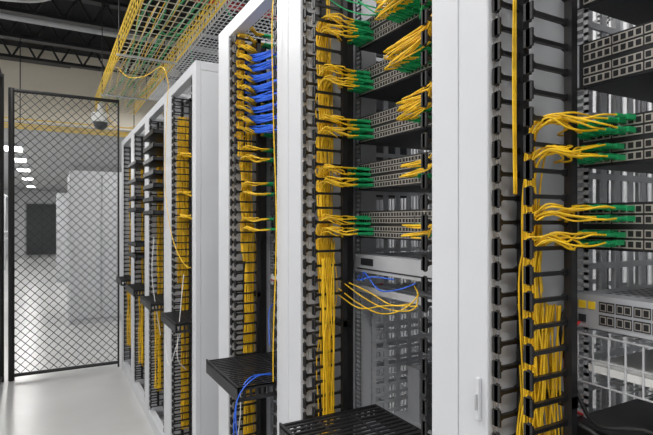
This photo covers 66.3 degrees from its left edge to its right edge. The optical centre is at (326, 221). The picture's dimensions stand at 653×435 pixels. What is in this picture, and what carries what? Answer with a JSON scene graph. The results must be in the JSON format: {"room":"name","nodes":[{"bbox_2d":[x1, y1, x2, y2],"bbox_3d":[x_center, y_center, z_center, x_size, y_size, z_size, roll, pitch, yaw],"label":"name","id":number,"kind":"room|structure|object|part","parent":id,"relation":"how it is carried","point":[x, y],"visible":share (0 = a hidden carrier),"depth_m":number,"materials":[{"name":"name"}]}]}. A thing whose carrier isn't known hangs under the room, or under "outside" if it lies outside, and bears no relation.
{"room":"server room","nodes":[
{"label":"server room","id":0,"kind":"room"},
{"bbox_2d":[4,190,65,254],"bbox_3d":[-13.969,-0.590,25.128,8.000,4.400,0.100,0,0,-29],"label":"wall","id":1,"kind":"structure","parent":0,"point":[20,194],"depth_m":24.52,"materials":[{"name":"grey paint"}]},
{"bbox_2d":[25,202,55,254],"bbox_3d":[-14.167,0.325,24.898,1.470,2.570,0.090,0,0,-29],"label":"door","id":2,"kind":"structure","parent":1,"relation":"in","point":[44,207],"depth_m":24.84,"materials":[{"name":"grey paint"}]},
{"bbox_2d":[4,121,130,191],"bbox_3d":[-9.256,-1.600,16.650,8.000,0.100,19.900,0,0,-29],"label":"ceiling","id":3,"kind":"structure","parent":0,"point":[25,132],"depth_m":11.31,"materials":[{"name":"white paint"}]},
{"bbox_2d":[4,142,23,151],"bbox_3d":[-6.275,-1.495,10.012,0.360,0.110,0.560,0,0,-29],"label":"ceiling light","id":4,"kind":"object","parent":3,"relation":"attached to","point":[20,145],"depth_m":9.83,"materials":[{"name":"white plastic"}]},
{"bbox_2d":[15,155,27,162],"bbox_3d":[-7.296,-1.495,11.848,0.360,0.110,0.560,0,0,-29],"label":"ceiling light","id":5,"kind":"object","parent":3,"relation":"attached to","point":[25,158],"depth_m":11.67,"materials":[{"name":"white plastic"}]},
{"bbox_2d":[15,166,30,171],"bbox_3d":[-8.559,-1.495,14.120,0.360,0.110,0.560,0,0,-29],"label":"ceiling light","id":6,"kind":"object","parent":3,"relation":"attached to","point":[20,169],"depth_m":13.92,"materials":[{"name":"white plastic"}]},
{"bbox_2d":[21,176,33,179],"bbox_3d":[-10.162,-1.495,17.004,0.360,0.110,0.560,0,0,-29],"label":"ceiling light","id":7,"kind":"object","parent":3,"relation":"attached to","point":[29,177],"depth_m":16.80,"materials":[{"name":"white plastic"}]},
{"bbox_2d":[0,44,184,130],"bbox_3d":[-4.397,-2.120,7.910,8.000,1.140,0.100,0,0,-29],"label":"wall","id":8,"kind":"structure","parent":0,"point":[34,77],"depth_m":7.97,"materials":[{"name":"paint"}]},
{"bbox_2d":[0,0,276,70],"bbox_3d":[-1.458,-2.740,2.622,8.000,0.100,12.000,0,0,-29],"label":"ceiling","id":9,"kind":"structure","parent":0,"point":[48,7],"depth_m":6.81,"materials":[{"name":"black metal"}]},
{"bbox_2d":[0,0,49,2],"bbox_3d":[-3.559,-2.415,4.962,1.830,0.367,0.102,0,0,-23],"label":"conduit","id":10,"kind":"object","parent":9,"relation":"hanging from","point":[19,1],"visible":1,"depth_m":5.14,"materials":[{"name":"metal"}]},
{"bbox_2d":[4,3,132,136],"bbox_3d":[-3.710,-1.937,6.260,2.803,1.506,0.362,0,0,-29],"label":"tray","id":11,"kind":"object","parent":9,"relation":"hanging from","point":[20,118],"visible":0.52,"depth_m":6.35,"materials":[{"name":"yellow paint"}]},
{"bbox_2d":[95,0,225,114],"bbox_3d":[-1.326,-2.040,3.924,0.505,1.300,5.752,0,0,-29],"label":"basket tray","id":12,"kind":"object","parent":9,"relation":"hanging from","point":[118,41],"visible":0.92,"depth_m":4.18,"materials":[{"name":"metal"}]},
{"bbox_2d":[91,103,109,129],"bbox_3d":[-2.686,-1.251,5.944,0.198,0.318,0.198,0,0,-29],"label":"security camera","id":13,"kind":"object","parent":12,"relation":"attached to","point":[105,123],"visible":0.73,"depth_m":5.88,"materials":[{"name":"white plastic"}]},
{"bbox_2d":[106,66,168,134],"bbox_3d":[-1.741,-1.161,4.680,0.418,0.504,3.121,0,0,-27],"label":"cables","id":14,"kind":"object","parent":12,"relation":"hanging from","point":[161,66],"visible":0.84,"depth_m":4.24,"materials":[{"name":"yellow plastic"}]},
{"bbox_2d":[106,0,206,106],"bbox_3d":[-1.251,-1.426,3.767,0.422,0.020,5.401,0,0,-29],"label":"cables","id":15,"kind":"object","parent":12,"relation":"on","point":[143,0],"visible":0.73,"depth_m":4.04,"materials":[{"name":"green plastic"}]},
{"bbox_2d":[101,0,231,106],"bbox_3d":[-1.041,-1.505,3.883,0.860,0.182,5.402,0,0,-29],"label":"cables","id":16,"kind":"object","parent":12,"relation":"on","point":[182,1],"visible":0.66,"depth_m":3.89,"materials":[{"name":"yellow plastic"}]},
{"bbox_2d":[151,0,276,97],"bbox_3d":[-0.763,-2.055,4.151,0.660,1.270,4.003,0,0,-29],"label":"basket tray","id":17,"kind":"object","parent":9,"relation":"hanging from","point":[203,34],"visible":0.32,"depth_m":4.00,"materials":[{"name":"metal"}]},
{"bbox_2d":[194,0,276,19],"bbox_3d":[-0.774,-2.290,5.405,1.300,0.097,0.097,0,0,-29],"label":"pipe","id":18,"kind":"object","parent":17,"relation":"attached to","point":[237,3],"visible":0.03,"depth_m":5.26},
{"bbox_2d":[147,78,191,100],"bbox_3d":[-2.294,-1.935,7.420,0.560,0.070,1.060,0,0,-29],"label":"basket tray","id":19,"kind":"object","parent":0,"point":[149,97],"visible":0.02,"depth_m":7.39,"materials":[{"name":"white paint"}]},
{"bbox_2d":[0,254,405,434],"bbox_3d":[-6.316,1.660,11.362,8.000,0.100,32.000,0,0,-29],"label":"floor","id":20,"kind":"structure","parent":0,"point":[99,400],"depth_m":5.08,"materials":[{"name":"white concrete"}]},
{"bbox_2d":[0,68,3,384],"bbox_3d":[-2.600,0.060,3.812,0.055,3.100,2.845,0,0,-29],"label":"fence","id":21,"kind":"object","parent":20,"relation":"on","point":[1,74],"visible":1,"depth_m":5.01,"materials":[{"name":"black metal"}]},
{"bbox_2d":[4,194,17,269],"bbox_3d":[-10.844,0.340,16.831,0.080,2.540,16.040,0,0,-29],"label":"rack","id":22,"kind":"object","parent":20,"relation":"on","point":[5,196],"visible":0.46,"depth_m":16.85,"materials":[{"name":"metal"}]},
{"bbox_2d":[56,193,66,282],"bbox_3d":[-6.809,0.420,14.512,1.800,2.380,2.015,0,0,-29],"label":"storage cabinet","id":23,"kind":"object","parent":20,"relation":"on","point":[62,199],"visible":0.23,"depth_m":13.27,"materials":[{"name":"metal"}]},
{"bbox_2d":[8,87,118,380],"bbox_3d":[-2.765,0.125,5.316,1.048,2.970,0.055,0,0,-29],"label":"fence","id":24,"kind":"object","parent":20,"relation":"on","point":[11,91],"visible":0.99,"depth_m":5.23,"materials":[{"name":"black metal"}]},
{"bbox_2d":[67,170,121,324],"bbox_3d":[-3.485,0.400,8.729,1.810,2.420,1.155,0,0,-29],"label":"storage cabinet","id":25,"kind":"object","parent":20,"relation":"on","point":[71,175],"visible":0.4,"depth_m":7.97,"materials":[{"name":"metal"}]},
{"bbox_2d":[116,131,131,386],"bbox_3d":[-1.695,0.360,5.396,1.040,2.500,0.778,0,0,-29],"label":"rack","id":26,"kind":"object","parent":20,"relation":"on","point":[122,280],"visible":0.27,"depth_m":5.42,"materials":[{"name":"white metal"}]},
{"bbox_2d":[116,276,130,285],"bbox_3d":[-1.982,0.595,5.129,0.280,0.056,0.431,0,0,-29],"label":"tray","id":27,"kind":"object","parent":26,"relation":"on","point":[119,279],"depth_m":5.00,"materials":[{"name":"black metal"}]},
{"bbox_3d":[-1.658,0.360,5.417,0.955,2.500,0.778,0,0,-29],"label":"frame","id":28,"kind":"part","parent":26,"relation":"part of","materials":[{"name":"white paint"}]},
{"bbox_2d":[127,170,130,347],"bbox_3d":[-2.103,0.385,5.381,0.066,1.951,0.128,0,0,-9],"label":"cables","id":29,"kind":"object","parent":26,"relation":"attached to","point":[128,293],"visible":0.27,"depth_m":5.33,"materials":[{"name":"yellow plastic"}]},
{"bbox_2d":[126,115,145,414],"bbox_3d":[-1.312,0.360,4.705,1.040,2.500,0.798,0,0,-29],"label":"rack","id":30,"kind":"object","parent":20,"relation":"on","point":[138,371],"visible":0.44,"depth_m":4.68,"materials":[{"name":"white metal"}]},
{"bbox_2d":[126,283,144,296],"bbox_3d":[-1.607,0.595,4.456,0.280,0.056,0.491,0,0,-29],"label":"tray","id":31,"kind":"object","parent":30,"relation":"on","point":[131,288],"depth_m":4.33,"materials":[{"name":"black metal"}]},
{"bbox_2d":[138,169,144,365],"bbox_3d":[-1.723,0.385,4.691,0.058,1.950,0.127,0,0,-6],"label":"cables","id":32,"kind":"object","parent":30,"relation":"attached to","point":[141,313],"visible":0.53,"depth_m":4.66,"materials":[{"name":"yellow plastic"}]},
{"bbox_2d":[140,93,165,434],"bbox_3d":[-0.923,0.360,4.006,1.040,2.500,0.798,0,0,-29],"label":"rack","id":33,"kind":"object","parent":20,"relation":"on","point":[154,138],"visible":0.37,"depth_m":3.96,"materials":[{"name":"white metal"}]},
{"bbox_2d":[140,295,163,311],"bbox_3d":[-1.207,0.595,3.735,0.280,0.056,0.441,0,0,-29],"label":"tray","id":34,"kind":"object","parent":33,"relation":"on","point":[148,301],"depth_m":3.62,"materials":[{"name":"black metal"}]},
{"bbox_2d":[154,156,162,390],"bbox_3d":[-1.342,0.385,3.995,0.057,1.950,0.141,0,0,-3],"label":"cables","id":35,"kind":"object","parent":33,"relation":"attached to","point":[159,230],"visible":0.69,"depth_m":4.02,"materials":[{"name":"yellow plastic"}]},
{"bbox_2d":[161,60,218,434],"bbox_3d":[-0.533,0.360,3.306,1.040,2.500,0.801,0,0,-29],"label":"rack","id":36,"kind":"object","parent":20,"relation":"on","point":[201,319],"visible":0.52,"depth_m":2.80,"materials":[{"name":"white metal"}]},
{"bbox_2d":[161,310,191,333],"bbox_3d":[-0.823,0.595,3.044,0.280,0.056,0.421,0,0,-29],"label":"tray","id":37,"kind":"object","parent":36,"relation":"on","point":[170,319],"depth_m":2.95,"materials":[{"name":"black metal"}]},
{"bbox_2d":[176,117,191,429],"bbox_3d":[-0.892,0.335,3.273,0.162,2.051,0.144,0,0,-29],"label":"cables","id":38,"kind":"object","parent":36,"relation":"attached to","point":[184,217],"visible":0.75,"depth_m":3.28,"materials":[{"name":"yellow plastic"}]},
{"bbox_2d":[206,0,427,434],"bbox_3d":[0.037,0.360,2.229,1.090,2.500,0.788,0,0,-29],"label":"rack","id":39,"kind":"object","parent":20,"relation":"on","point":[270,397],"visible":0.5,"depth_m":2.21,"materials":[{"name":"white metal"}]},
{"bbox_2d":[206,351,276,402],"bbox_3d":[-0.258,0.595,1.977,0.330,0.056,0.396,0,0,-29],"label":"tray","id":40,"kind":"object","parent":39,"relation":"on","point":[223,375],"depth_m":1.91,"materials":[{"name":"black metal"}]},
{"bbox_2d":[234,26,276,433],"bbox_3d":[-0.232,0.248,2.072,0.177,2.224,0.452,0,0,-29],"label":"cables","id":41,"kind":"object","parent":39,"relation":"attached to","point":[266,128],"visible":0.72,"depth_m":2.20,"materials":[{"name":"yellow plastic"}]},
{"bbox_2d":[270,214,275,232],"bbox_3d":[0.051,0.009,2.208,0.458,0.087,0.464,0,0,-29],"label":"switch","id":42,"kind":"object","parent":39,"relation":"in","point":[273,215],"visible":0.07,"depth_m":2.28,"materials":[{"name":"black metal"}]},
{"bbox_2d":[270,147,276,165],"bbox_3d":[-0.208,-0.298,1.990,0.229,0.087,0.509,0,0,-29],"label":"switch","id":43,"kind":"object","parent":39,"relation":"in","point":[271,154],"depth_m":2.28,"materials":[{"name":"black metal"}]},
{"bbox_2d":[270,187,276,198],"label":"switch","id":44,"kind":"object","parent":39,"relation":"in","point":[272,190],"depth_m":2.28,"materials":[{"name":"black metal"}]},
{"bbox_2d":[270,53,382,70],"bbox_3d":[0.051,-0.703,2.208,0.458,0.041,0.464,0,0,-29],"label":"panel","id":45,"kind":"object","parent":39,"relation":"in","point":[377,55],"visible":0.05,"depth_m":2.07,"materials":[{"name":"black metal"}]},
{"bbox_2d":[269,274,391,284],"bbox_3d":[0.027,0.258,2.195,0.420,0.045,0.440,0,0,-29],"label":"shelf","id":46,"kind":"object","parent":39,"relation":"attached to","point":[379,281],"depth_m":2.15,"materials":[{"name":"metal"}]},
{"bbox_2d":[270,100,400,121],"bbox_3d":[0.051,-0.480,2.208,0.458,0.041,0.464,0,0,-29],"label":"panel","id":47,"kind":"object","parent":39,"relation":"in","point":[379,104],"visible":0.02,"depth_m":2.07,"materials":[{"name":"black metal"}]},
{"bbox_2d":[376,146,382,160],"bbox_3d":[0.195,-0.298,1.879,0.231,0.087,0.327,0,0,-29],"label":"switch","id":48,"kind":"object","parent":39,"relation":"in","point":[379,149],"depth_m":2.06,"materials":[{"name":"black metal"}]},
{"bbox_2d":[376,195,382,199],"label":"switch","id":49,"kind":"object","parent":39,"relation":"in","point":[378,197],"depth_m":2.10,"materials":[{"name":"black metal"}]},
{"bbox_2d":[388,147,394,158],"bbox_3d":[0.236,-0.298,1.857,0.183,0.087,0.251,0,0,-29],"label":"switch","id":50,"kind":"object","parent":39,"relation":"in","point":[391,150],"depth_m":2.09,"materials":[{"name":"black metal"}]},
{"bbox_2d":[400,148,406,154],"bbox_3d":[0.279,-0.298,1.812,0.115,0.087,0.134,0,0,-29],"label":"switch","id":51,"kind":"object","parent":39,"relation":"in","point":[403,151],"depth_m":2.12,"materials":[{"name":"black metal"}]},
{"bbox_2d":[388,149,427,412],"bbox_3d":[0.218,0.355,2.350,0.605,2.390,0.726,0,0,-29],"label":"grille","id":52,"kind":"object","parent":39,"relation":"attached to","point":[414,151],"depth_m":2.62,"materials":[{"name":"grey metal"}]},
{"bbox_2d":[279,0,648,434],"bbox_3d":[0.423,0.360,1.534,1.090,2.500,0.798,0,0,-29],"label":"rack","id":53,"kind":"object","parent":20,"relation":"on","point":[432,396],"visible":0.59,"depth_m":1.61,"materials":[{"name":"metal"}]},
{"bbox_2d":[279,404,429,434],"bbox_3d":[0.100,0.595,1.332,0.330,0.056,0.371,0,0,-29],"label":"tray","id":54,"kind":"object","parent":53,"relation":"on","point":[396,424],"depth_m":1.42,"materials":[{"name":"black metal"}]},
{"bbox_2d":[314,0,431,434],"bbox_3d":[0.167,0.260,1.364,0.167,2.200,0.605,0,0,-29],"label":"cables","id":55,"kind":"object","parent":53,"relation":"attached to","point":[409,48],"visible":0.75,"depth_m":1.54,"materials":[{"name":"yellow plastic"}]},
{"bbox_3d":[0.482,0.360,1.567,0.955,2.500,0.798,0,0,-29],"label":"frame","id":56,"kind":"part","parent":53,"relation":"part of","materials":[{"name":"white paint"}]},
{"bbox_2d":[354,251,431,281],"bbox_3d":[0.385,0.134,1.553,0.418,0.057,0.464,0,0,-29],"label":"server","id":57,"kind":"object","parent":53,"relation":"in","point":[404,265],"visible":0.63,"depth_m":1.50,"materials":[{"name":"silver metal"}]},
{"bbox_2d":[356,104,431,150],"bbox_3d":[0.408,-0.298,1.565,0.458,0.087,0.464,0,0,-29],"label":"switch","id":58,"kind":"object","parent":53,"relation":"in","point":[388,132],"visible":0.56,"depth_m":1.52,"materials":[{"name":"black metal"}]},
{"bbox_2d":[356,36,431,101],"bbox_3d":[0.408,-0.453,1.565,0.458,0.087,0.464,0,0,-29],"label":"switch","id":59,"kind":"object","parent":53,"relation":"in","point":[392,85],"visible":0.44,"depth_m":1.53,"materials":[{"name":"black metal"}]},
{"bbox_2d":[356,151,431,192],"bbox_3d":[0.408,-0.146,1.565,0.458,0.087,0.464,0,0,-29],"label":"switch","id":60,"kind":"object","parent":53,"relation":"in","point":[385,174],"visible":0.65,"depth_m":1.50,"materials":[{"name":"black metal"}]},
{"bbox_2d":[356,209,431,240],"bbox_3d":[0.408,0.008,1.565,0.458,0.087,0.464,0,0,-29],"label":"switch","id":61,"kind":"object","parent":53,"relation":"in","point":[387,224],"visible":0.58,"depth_m":1.48,"materials":[{"name":"black metal"}]},
{"bbox_2d":[356,5,431,55],"bbox_3d":[0.408,-0.607,1.565,0.458,0.087,0.464,0,0,-29],"label":"switch","id":62,"kind":"object","parent":53,"relation":"in","point":[387,33],"visible":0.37,"depth_m":1.53,"materials":[{"name":"black metal"}]},
{"bbox_2d":[356,281,431,434],"bbox_3d":[0.464,0.849,1.596,0.578,1.282,0.464,0,0,-29],"label":"panel","id":63,"kind":"object","parent":53,"relation":"attached to","point":[411,418],"depth_m":1.68,"materials":[{"name":"grey paint"}]},
{"bbox_2d":[152,0,652,434],"bbox_3d":[-0.431,0.103,2.213,0.373,2.030,3.508,0,0,-34],"label":"cables","id":64,"kind":"object","parent":53,"relation":"attached to","point":[601,426],"visible":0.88,"depth_m":1.54,"materials":[{"name":"yellow plastic"}]},
{"bbox_2d":[376,3,648,411],"bbox_3d":[0.604,0.355,1.655,0.605,2.390,0.736,0,0,-29],"label":"grille","id":65,"kind":"object","parent":53,"relation":"attached to","point":[414,375],"depth_m":1.73,"materials":[{"name":"metal"}]},
{"bbox_2d":[459,0,652,434],"bbox_3d":[0.865,0.360,0.864,0.969,2.500,0.798,0,0,-29],"label":"rack","id":66,"kind":"object","parent":20,"relation":"on","point":[549,32],"visible":0.84,"depth_m":0.94,"materials":[{"name":"metal"}]},
{"bbox_3d":[0.871,0.360,0.867,0.955,2.500,0.798,0,0,-29],"label":"frame","id":67,"kind":"part","parent":66,"relation":"part of","materials":[{"name":"white paint"}]},
{"bbox_2d":[512,0,635,434],"bbox_3d":[0.428,0.235,0.887,0.174,2.150,0.142,0,0,-29],"label":"cables","id":68,"kind":"object","parent":66,"relation":"attached to","point":[541,340],"visible":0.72,"depth_m":0.89,"materials":[{"name":"yellow plastic"}]},
{"bbox_2d":[563,394,652,434],"bbox_3d":[0.799,0.463,0.889,0.540,0.175,0.464,0,0,-29],"label":"tray","id":69,"kind":"object","parent":66,"relation":"in","point":[636,412],"visible":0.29,"depth_m":0.96,"materials":[{"name":"black metal"}]},
{"bbox_2d":[577,20,652,102],"bbox_3d":[0.551,-0.298,0.855,0.458,0.087,0.254,0,0,-29],"label":"switch","id":70,"kind":"object","parent":66,"relation":"in","point":[620,63],"visible":0.98,"depth_m":0.81,"materials":[{"name":"black metal"}]},
{"bbox_2d":[577,284,652,339],"bbox_3d":[0.847,0.167,0.916,0.608,0.062,0.464,0,0,-29],"label":"switch","id":71,"kind":"object","parent":66,"relation":"in","point":[628,311],"visible":0.98,"depth_m":0.90,"materials":[{"name":"silver metal"}]},
{"bbox_2d":[577,110,652,173],"bbox_3d":[0.787,-0.146,0.883,0.458,0.087,0.464,0,0,-29],"label":"switch","id":72,"kind":"object","parent":66,"relation":"in","point":[638,146],"visible":0.53,"depth_m":0.88,"materials":[{"name":"black metal"}]},
{"bbox_2d":[577,201,652,252],"bbox_3d":[0.787,0.009,0.883,0.458,0.087,0.464,0,0,-29],"label":"switch","id":73,"kind":"object","parent":66,"relation":"in","point":[639,232],"visible":0.62,"depth_m":0.88,"materials":[{"name":"black metal"}]},
{"bbox_2d":[577,0,652,25],"bbox_3d":[0.568,-0.453,0.957,0.216,0.087,0.092,0,0,-29],"label":"switch","id":74,"kind":"object","parent":66,"relation":"in","point":[635,12],"visible":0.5,"depth_m":0.96,"materials":[{"name":"black metal"}]},
{"bbox_2d":[577,328,652,402],"bbox_3d":[0.806,0.255,0.893,0.522,0.094,0.440,0,0,-29],"label":"wire shelf","id":75,"kind":"object","parent":66,"relation":"attached to","point":[637,368],"depth_m":0.91,"materials":[{"name":"metal"}]},
{"bbox_2d":[589,10,652,412],"bbox_3d":[0.993,0.355,0.956,0.605,2.390,0.736,0,0,-29],"label":"grille","id":76,"kind":"object","parent":66,"relation":"attached to","point":[602,27],"depth_m":1.20,"materials":[{"name":"grey metal"}]},
{"bbox_2d":[274,0,651,407],"bbox_3d":[1.364,-0.540,3.618,0.100,4.300,11.000,0,0,-29],"label":"wall","id":77,"kind":"structure","parent":0,"point":[594,13],"depth_m":2.96,"materials":[{"name":"grey paint"}]},
{"bbox_3d":[-9.856,-0.590,9.395,0.100,4.400,32.000,0,0,-29],"label":"wall","id":78,"kind":"structure","parent":0,"visible":0},
{"bbox_2d":[0,13,218,68],"bbox_3d":[-3.816,-2.460,6.864,8.000,0.140,1.794,0,0,-29],"label":"ceiling pipe","id":79,"kind":"object","parent":78,"relation":"attached to","point":[2,15],"visible":0.17,"depth_m":6.32,"materials":[{"name":"grey metal"}]},
{"bbox_2d":[0,0,270,79],"bbox_3d":[-3.576,-2.450,6.433,8.126,0.320,1.920,0,0,-29],"label":"truss","id":80,"kind":"object","parent":78,"relation":"attached to","point":[4,9],"visible":0.31,"depth_m":6.31,"materials":[{"name":"black metal"}]}
]}

